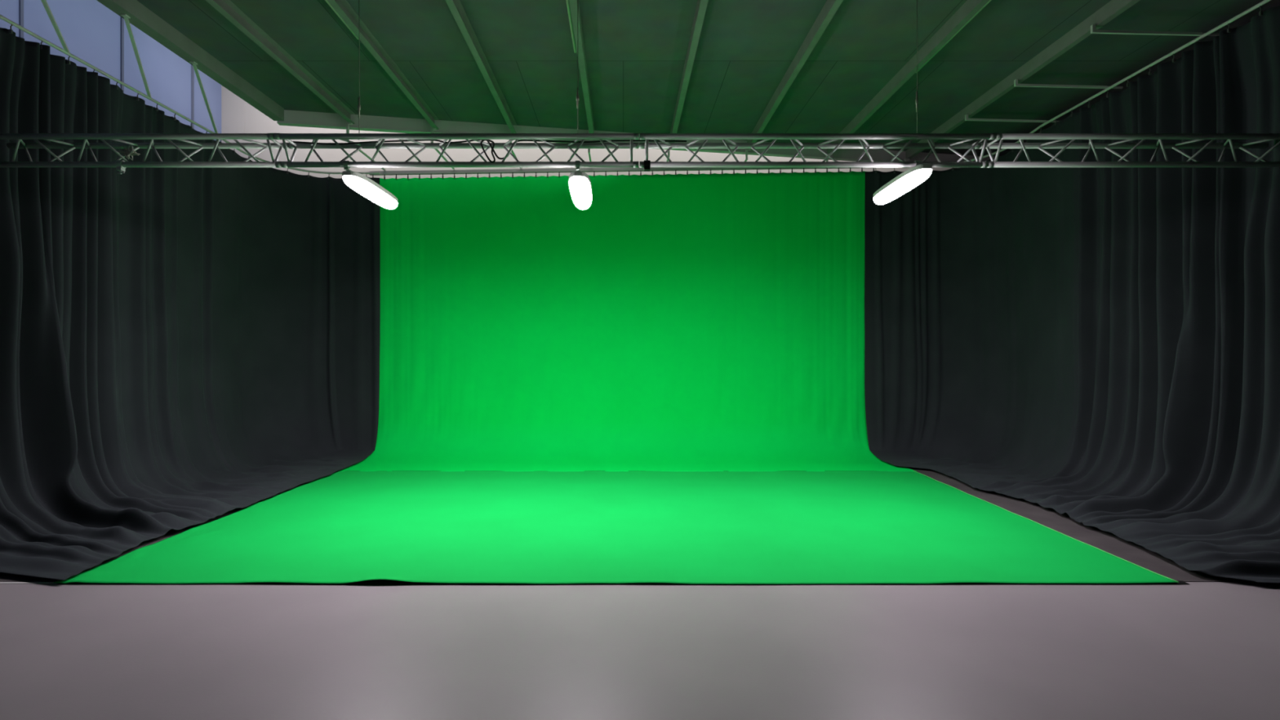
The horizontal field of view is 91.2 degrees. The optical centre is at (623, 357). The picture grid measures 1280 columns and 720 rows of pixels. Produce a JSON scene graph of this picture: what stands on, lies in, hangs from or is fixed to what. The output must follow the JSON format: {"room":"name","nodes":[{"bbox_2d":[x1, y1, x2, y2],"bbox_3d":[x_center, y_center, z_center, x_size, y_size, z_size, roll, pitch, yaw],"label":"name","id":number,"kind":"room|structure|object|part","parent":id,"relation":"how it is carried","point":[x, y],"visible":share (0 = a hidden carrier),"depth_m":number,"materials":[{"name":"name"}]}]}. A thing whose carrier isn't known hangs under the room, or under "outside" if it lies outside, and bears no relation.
{"room":"studio","nodes":[
{"label":"studio","id":0,"kind":"room"},
{"bbox_2d":[0,0,221,141],"bbox_3d":[-7.385,-2.150,3.700,0.150,7.500,15.400,0,0,0],"label":"window","id":1,"kind":"structure","parent":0,"point":[91,31],"depth_m":9.06,"materials":[{"name":"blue glass"}]},
{"bbox_2d":[18,0,23,38],"bbox_3d":[-7.300,-2.150,7.600,0.020,7.500,0.040,0,0,0],"label":"trim","id":2,"kind":"structure","parent":1,"relation":"attached to","point":[20,2],"depth_m":7.59,"materials":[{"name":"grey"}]},
{"bbox_2d":[120,17,124,93],"bbox_3d":[-7.300,-2.150,9.130,0.020,7.500,0.040,0,0,0],"label":"trim","id":3,"kind":"structure","parent":1,"relation":"attached to","point":[122,19],"depth_m":9.13,"materials":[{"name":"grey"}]},
{"bbox_2d":[191,64,194,128],"bbox_3d":[-7.300,-2.150,10.620,0.020,7.500,0.040,0,0,0],"label":"trim","id":4,"kind":"structure","parent":1,"relation":"attached to","point":[192,66],"depth_m":10.62,"materials":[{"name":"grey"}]},
{"bbox_2d":[221,84,955,178],"bbox_3d":[-0.105,-2.150,11.475,14.710,7.500,0.150,0,0,0],"label":"wall","id":5,"kind":"structure","parent":0,"point":[255,122],"depth_m":11.40,"materials":[{"name":"grey paint"}]},
{"bbox_2d":[242,99,244,157],"bbox_3d":[-6.910,-2.150,11.399,0.040,7.500,0.003,0,0,0],"label":"trim","id":6,"kind":"structure","parent":5,"relation":"attached to","point":[243,101],"depth_m":11.40,"materials":[{"name":"grey paint"}]},
{"bbox_2d":[0,582,1279,719],"bbox_3d":[-0.105,1.675,3.700,14.410,0.150,15.400,0,0,0],"label":"floor","id":7,"kind":"structure","parent":0,"point":[1194,651],"depth_m":3.45,"materials":[{"name":"grey concrete"}]},
{"bbox_2d":[0,582,56,583],"bbox_3d":[-4.600,1.598,4.455,1.200,0.002,0.030,0,0,0],"label":"tape","id":8,"kind":"object","parent":7,"relation":"on","point":[0,582],"visible":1,"depth_m":4.44,"materials":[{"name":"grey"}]},
{"bbox_2d":[0,466,1255,582],"bbox_3d":[0.000,1.598,7.537,12.400,0.004,6.125,0,0,0],"label":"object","id":9,"kind":"structure","parent":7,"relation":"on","point":[1106,541],"depth_m":5.57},
{"bbox_2d":[53,470,1189,585],"bbox_3d":[0.029,1.577,6.627,8.125,0.040,4.444,0,0,0],"label":"cloth","id":10,"kind":"object","parent":9,"relation":"on","point":[346,527],"visible":1,"depth_m":5.67,"materials":[{"name":"green fabric"}]},
{"bbox_2d":[0,133,1279,168],"bbox_3d":[0.130,-1.817,5.550,11.372,0.262,0.294,0,0,0],"label":"lighting truss","id":11,"kind":"object","parent":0,"point":[315,137],"visible":0.99,"depth_m":5.53,"materials":[{"name":"metal"}]},
{"bbox_2d":[115,160,126,174],"bbox_3d":[-4.450,-1.688,5.550,0.062,0.120,0.072,0,0,0],"label":"clamp","id":12,"kind":"object","parent":11,"relation":"attached to","point":[119,167],"visible":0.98,"depth_m":5.52,"materials":[{"name":"metal"}]},
{"bbox_2d":[117,144,139,160],"bbox_3d":[-4.408,-1.832,5.593,0.178,0.129,0.068,0,0,-8],"label":"chain","id":13,"kind":"object","parent":11,"relation":"hanging from","point":[126,152],"visible":1,"depth_m":5.58,"materials":[{"name":"silver metal"}]},
{"bbox_3d":[-3.088,-1.819,5.550,0.023,0.224,0.259,0,0,0],"label":"frame","id":14,"kind":"part","parent":11,"relation":"part of","materials":[{"name":"metal"}]},
{"bbox_3d":[-2.952,-1.819,5.550,0.023,0.224,0.259,0,0,0],"label":"frame","id":15,"kind":"part","parent":11,"relation":"part of","materials":[{"name":"metal"}]},
{"bbox_2d":[342,160,398,208],"bbox_3d":[-2.450,-1.651,6.096,0.210,0.193,1.160,0,0,0],"label":"lamp","id":16,"kind":"object","parent":11,"relation":"attached to","point":[359,183],"visible":1,"depth_m":5.88,"materials":[{"name":"grey paint"}]},
{"bbox_2d":[342,175,397,208],"bbox_3d":[-2.450,-1.593,6.120,0.200,0.069,1.100,0,0,0],"label":"diffuser","id":17,"kind":"object","parent":16,"relation":"attached to","point":[364,186],"depth_m":5.95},
{"bbox_2d":[293,139,686,163],"bbox_3d":[-1.183,-1.829,5.535,3.490,0.227,0.069,0,0,0],"label":"power cable","id":18,"kind":"object","parent":11,"relation":"hanging from","point":[403,140],"visible":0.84,"depth_m":5.55,"materials":[{"name":"black rubber"}]},
{"bbox_2d":[568,160,591,209],"bbox_3d":[-0.414,-1.651,6.106,0.210,0.193,1.180,0,0,-1],"label":"lamp","id":19,"kind":"object","parent":11,"relation":"attached to","point":[580,183],"visible":1,"depth_m":5.82,"materials":[{"name":"grey paint"}]},
{"bbox_2d":[568,176,591,209],"bbox_3d":[-0.415,-1.593,6.140,0.200,0.069,1.100,0,0,-1],"label":"diffuser","id":20,"kind":"object","parent":19,"relation":"attached to","point":[580,188],"depth_m":5.90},
{"bbox_3d":[0.072,-1.819,5.550,0.023,0.224,0.259,0,0,0],"label":"frame","id":21,"kind":"part","parent":11,"relation":"part of","materials":[{"name":"metal"}]},
{"bbox_3d":[0.208,-1.819,5.550,0.023,0.224,0.259,0,0,0],"label":"frame","id":22,"kind":"part","parent":11,"relation":"part of","materials":[{"name":"metal"}]},
{"bbox_2d":[644,160,650,171],"bbox_3d":[0.210,-1.704,5.550,0.056,0.087,0.072,0,0,0],"label":"clamp","id":23,"kind":"object","parent":11,"relation":"attached to","point":[646,163],"visible":0.98,"depth_m":5.52,"materials":[{"name":"black metal"}]},
{"bbox_2d":[873,160,932,204],"bbox_3d":[2.615,-1.651,5.920,0.210,0.193,1.111,0,0,2],"label":"lamp","id":24,"kind":"object","parent":11,"relation":"attached to","point":[911,178],"visible":1,"depth_m":5.71,"materials":[{"name":"grey paint"}]},
{"bbox_3d":[3.152,-1.819,5.550,0.023,0.224,0.259,0,0,0],"label":"frame","id":25,"kind":"part","parent":11,"relation":"part of","materials":[{"name":"metal"}]},
{"bbox_3d":[3.288,-1.819,5.550,0.023,0.224,0.259,0,0,0],"label":"frame","id":26,"kind":"part","parent":11,"relation":"part of","materials":[{"name":"metal"}]},
{"bbox_2d":[137,0,1279,156],"bbox_3d":[1.110,-3.560,3.485,11.940,0.180,14.930,0,0,0],"label":"ceiling","id":27,"kind":"structure","parent":0,"point":[636,51],"depth_m":7.24,"materials":[{"name":"grey paint"}]},
{"bbox_2d":[96,0,284,120],"bbox_3d":[-4.790,-3.385,2.375,0.140,0.170,12.690,0,0,0],"label":"beam","id":28,"kind":"structure","parent":27,"relation":"attached to","point":[141,17],"depth_m":6.88,"materials":[{"name":"grey metal"}]},
{"bbox_2d":[40,0,69,53],"bbox_3d":[-5.191,-3.195,5.635,0.073,0.238,1.654,0,0,-30],"label":"stay","id":29,"kind":"object","parent":28,"relation":"attached to","point":[46,7],"visible":1,"depth_m":5.92,"materials":[{"name":"grey paint"}]},
{"bbox_2d":[0,14,379,173],"bbox_3d":[-5.495,-3.030,6.206,1.493,0.134,8.294,0,0,12],"label":"rail","id":30,"kind":"object","parent":29,"relation":"attached to","point":[2,17],"visible":0.84,"depth_m":7.08,"materials":[{"name":"grey metal"}]},
{"bbox_2d":[0,24,380,580],"bbox_3d":[-4.867,-0.756,7.273,1.901,4.636,5.745,0,0,0],"label":"curtain","id":31,"kind":"object","parent":30,"relation":"hanging from","point":[180,348],"visible":0.94,"depth_m":7.29,"materials":[{"name":"black fabric"}]},
{"bbox_2d":[120,13,151,97],"bbox_3d":[-5.191,-3.195,6.730,0.073,0.238,1.663,0,0,-30],"label":"stay","id":32,"kind":"object","parent":28,"relation":"attached to","point":[126,17],"visible":1,"depth_m":6.58,"materials":[{"name":"grey paint"}]},
{"bbox_2d":[189,61,217,133],"bbox_3d":[-5.192,-3.195,7.823,0.071,0.238,1.900,0,0,-25],"label":"stay","id":33,"kind":"object","parent":28,"relation":"attached to","point":[193,63],"visible":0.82,"depth_m":7.64,"materials":[{"name":"grey paint"}]},
{"bbox_2d":[205,0,355,124],"bbox_3d":[-3.850,-3.397,2.469,0.070,0.145,12.878,0,0,0],"label":"joist","id":34,"kind":"object","parent":27,"relation":"attached to","point":[227,8],"visible":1,"depth_m":6.99,"materials":[{"name":"grey metal"}]},
{"bbox_2d":[346,122,385,170],"bbox_3d":[-3.877,-3.196,9.552,0.075,0.268,1.397,0,0,0],"label":"hanger","id":35,"kind":"object","parent":34,"relation":"attached to","point":[348,124],"visible":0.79,"depth_m":8.88,"materials":[{"name":"grey paint"}]},
{"bbox_2d":[368,167,865,175],"bbox_3d":[0.000,-3.085,10.250,8.300,0.183,0.060,0,0,0],"label":"rail","id":36,"kind":"object","parent":35,"relation":"attached to","point":[596,169],"visible":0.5,"depth_m":10.23,"materials":[{"name":"metal"}]},
{"bbox_2d":[336,167,917,471],"bbox_3d":[0.000,-0.762,9.522,8.240,4.707,1.484,0,0,0],"label":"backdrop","id":37,"kind":"structure","parent":36,"relation":"hanging from","point":[677,322],"depth_m":10.25,"materials":[{"name":"green fabric"}]},
{"bbox_2d":[357,0,360,140],"bbox_3d":[-2.340,-2.680,5.550,0.024,1.500,0.024,0,0,22],"label":"wire","id":38,"kind":"object","parent":27,"relation":"hanging from","point":[358,104],"visible":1,"depth_m":5.55,"materials":[{"name":"grey metal"}]},
{"bbox_2d":[327,0,439,129],"bbox_3d":[-2.720,-3.397,2.574,0.070,0.145,13.089,0,0,0],"label":"joist","id":39,"kind":"object","parent":27,"relation":"attached to","point":[342,7],"visible":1,"depth_m":7.05,"materials":[{"name":"grey metal"}]},
{"bbox_2d":[324,0,359,39],"bbox_3d":[-2.775,-3.345,1.330,0.026,0.025,10.460,0,0,0],"label":"conduit","id":40,"kind":"object","parent":39,"relation":"attached to","point":[327,2],"visible":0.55,"depth_m":6.16,"materials":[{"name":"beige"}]},
{"bbox_2d":[431,128,454,169],"bbox_3d":[-2.748,-3.204,9.657,0.075,0.251,1.186,0,0,0],"label":"hanger","id":41,"kind":"object","parent":39,"relation":"attached to","point":[432,129],"visible":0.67,"depth_m":9.32,"materials":[{"name":"grey paint"}]},
{"bbox_2d":[445,0,516,133],"bbox_3d":[-1.620,-3.397,2.677,0.070,0.145,13.294,0,0,0],"label":"joist","id":42,"kind":"object","parent":27,"relation":"attached to","point":[455,6],"visible":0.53,"depth_m":7.07,"materials":[{"name":"grey metal"}]},
{"bbox_2d":[509,139,521,168],"bbox_3d":[-1.647,-3.213,9.759,0.075,0.235,0.981,0,0,0],"label":"hanger","id":43,"kind":"object","parent":42,"relation":"attached to","point":[512,151],"visible":0.21,"depth_m":9.51,"materials":[{"name":"grey paint"}]},
{"bbox_2d":[576,0,578,133],"bbox_3d":[-0.405,-2.680,5.550,0.024,1.500,0.024,0,0,22],"label":"wire","id":44,"kind":"object","parent":27,"relation":"hanging from","point":[577,88],"visible":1,"depth_m":5.55,"materials":[{"name":"grey metal"}]},
{"bbox_2d":[568,0,595,133],"bbox_3d":[-0.470,-3.397,2.784,0.070,0.145,13.508,0,0,0],"label":"joist","id":45,"kind":"object","parent":27,"relation":"attached to","point":[573,3],"visible":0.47,"depth_m":7.09,"materials":[{"name":"grey metal"}]},
{"bbox_2d":[565,0,576,53],"bbox_3d":[-0.525,-3.345,1.475,0.026,0.025,10.750,0,0,0],"label":"conduit","id":46,"kind":"object","parent":45,"relation":"attached to","point":[566,1],"visible":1,"depth_m":6.28,"materials":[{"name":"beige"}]},
{"bbox_2d":[587,139,592,161],"bbox_3d":[-0.497,-3.221,9.867,0.075,0.218,0.767,0,0,0],"label":"hanger","id":47,"kind":"object","parent":45,"relation":"attached to","point":[588,149],"visible":0.52,"depth_m":9.51,"materials":[{"name":"grey paint"}]},
{"bbox_2d":[276,110,994,168],"bbox_3d":[1.063,-3.435,9.943,12.064,0.270,0.102,0,0,-11],"label":"beam","id":48,"kind":"structure","parent":27,"relation":"attached to","point":[291,117],"depth_m":9.34,"materials":[{"name":"grey metal"}]},
{"bbox_2d":[669,0,708,142],"bbox_3d":[0.755,-3.397,2.898,0.070,0.145,13.736,0,0,0],"label":"joist","id":49,"kind":"object","parent":27,"relation":"attached to","point":[701,6],"visible":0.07,"depth_m":7.01,"materials":[{"name":"grey metal"}]},
{"bbox_2d":[746,0,843,149],"bbox_3d":[2.010,-3.397,3.015,0.070,0.145,13.970,0,0,0],"label":"joist","id":50,"kind":"object","parent":27,"relation":"attached to","point":[830,7],"visible":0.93,"depth_m":7.09,"materials":[{"name":"grey metal"}]},
{"bbox_2d":[744,148,751,161],"bbox_3d":[1.982,-3.240,10.098,0.075,0.181,0.305,0,0,0],"label":"hanger","id":51,"kind":"object","parent":50,"relation":"attached to","point":[746,149],"visible":0.69,"depth_m":9.95,"materials":[{"name":"grey paint"}]},
{"bbox_2d":[826,0,989,155],"bbox_3d":[3.370,-3.397,3.142,0.070,0.145,14.224,0,0,0],"label":"joist","id":52,"kind":"object","parent":27,"relation":"attached to","point":[970,8],"visible":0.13,"depth_m":7.09,"materials":[{"name":"grey metal"}]},
{"bbox_2d":[915,0,991,73],"bbox_3d":[3.425,-3.345,1.715,0.026,0.025,11.230,0,0,0],"label":"conduit","id":53,"kind":"object","parent":52,"relation":"attached to","point":[966,24],"visible":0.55,"depth_m":6.45,"materials":[{"name":"beige"}]},
{"bbox_2d":[915,0,918,140],"bbox_3d":[2.600,-2.680,5.550,0.024,1.500,0.024,0,0,22],"label":"wire","id":54,"kind":"object","parent":27,"relation":"hanging from","point":[917,99],"visible":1,"depth_m":5.55,"materials":[{"name":"grey metal"}]},
{"bbox_2d":[905,0,1140,159],"bbox_3d":[4.770,-3.397,3.272,0.070,0.145,14.484,0,0,0],"label":"joist","id":55,"kind":"object","parent":27,"relation":"attached to","point":[1113,8],"visible":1,"depth_m":7.17,"materials":[{"name":"grey metal"}]},
{"bbox_2d":[964,114,1058,122],"bbox_3d":[5.328,-3.277,8.580,1.285,0.105,0.030,0,0,0],"label":"bracket","id":56,"kind":"object","parent":55,"relation":"attached to","point":[966,118],"visible":0.88,"depth_m":8.57,"materials":[{"name":"metal"}]},
{"bbox_2d":[865,0,1271,168],"bbox_3d":[5.652,-3.150,6.243,1.670,0.174,8.340,0,0,-13],"label":"rail","id":57,"kind":"object","parent":55,"relation":"attached to","point":[1264,2],"visible":0.69,"depth_m":6.92,"materials":[{"name":"grey metal"}]},
{"bbox_2d":[864,5,1279,583],"bbox_3d":[5.005,-0.826,7.170,1.945,4.776,6.022,0,0,-3],"label":"curtain","id":58,"kind":"object","parent":57,"relation":"hanging from","point":[1100,347],"visible":0.96,"depth_m":7.39,"materials":[{"name":"black fabric"}]},
{"bbox_2d":[1013,79,1122,88],"bbox_3d":[5.328,-3.277,7.500,1.285,0.105,0.030,0,0,0],"label":"bracket","id":59,"kind":"object","parent":55,"relation":"attached to","point":[1015,81],"visible":0.98,"depth_m":7.49,"materials":[{"name":"grey metal"}]},
{"bbox_2d":[1090,24,1219,35],"bbox_3d":[5.328,-3.277,6.270,1.285,0.105,0.030,0,0,0],"label":"bracket","id":60,"kind":"object","parent":55,"relation":"attached to","point":[1093,30],"visible":0.88,"depth_m":6.26,"materials":[{"name":"metal"}]}
]}

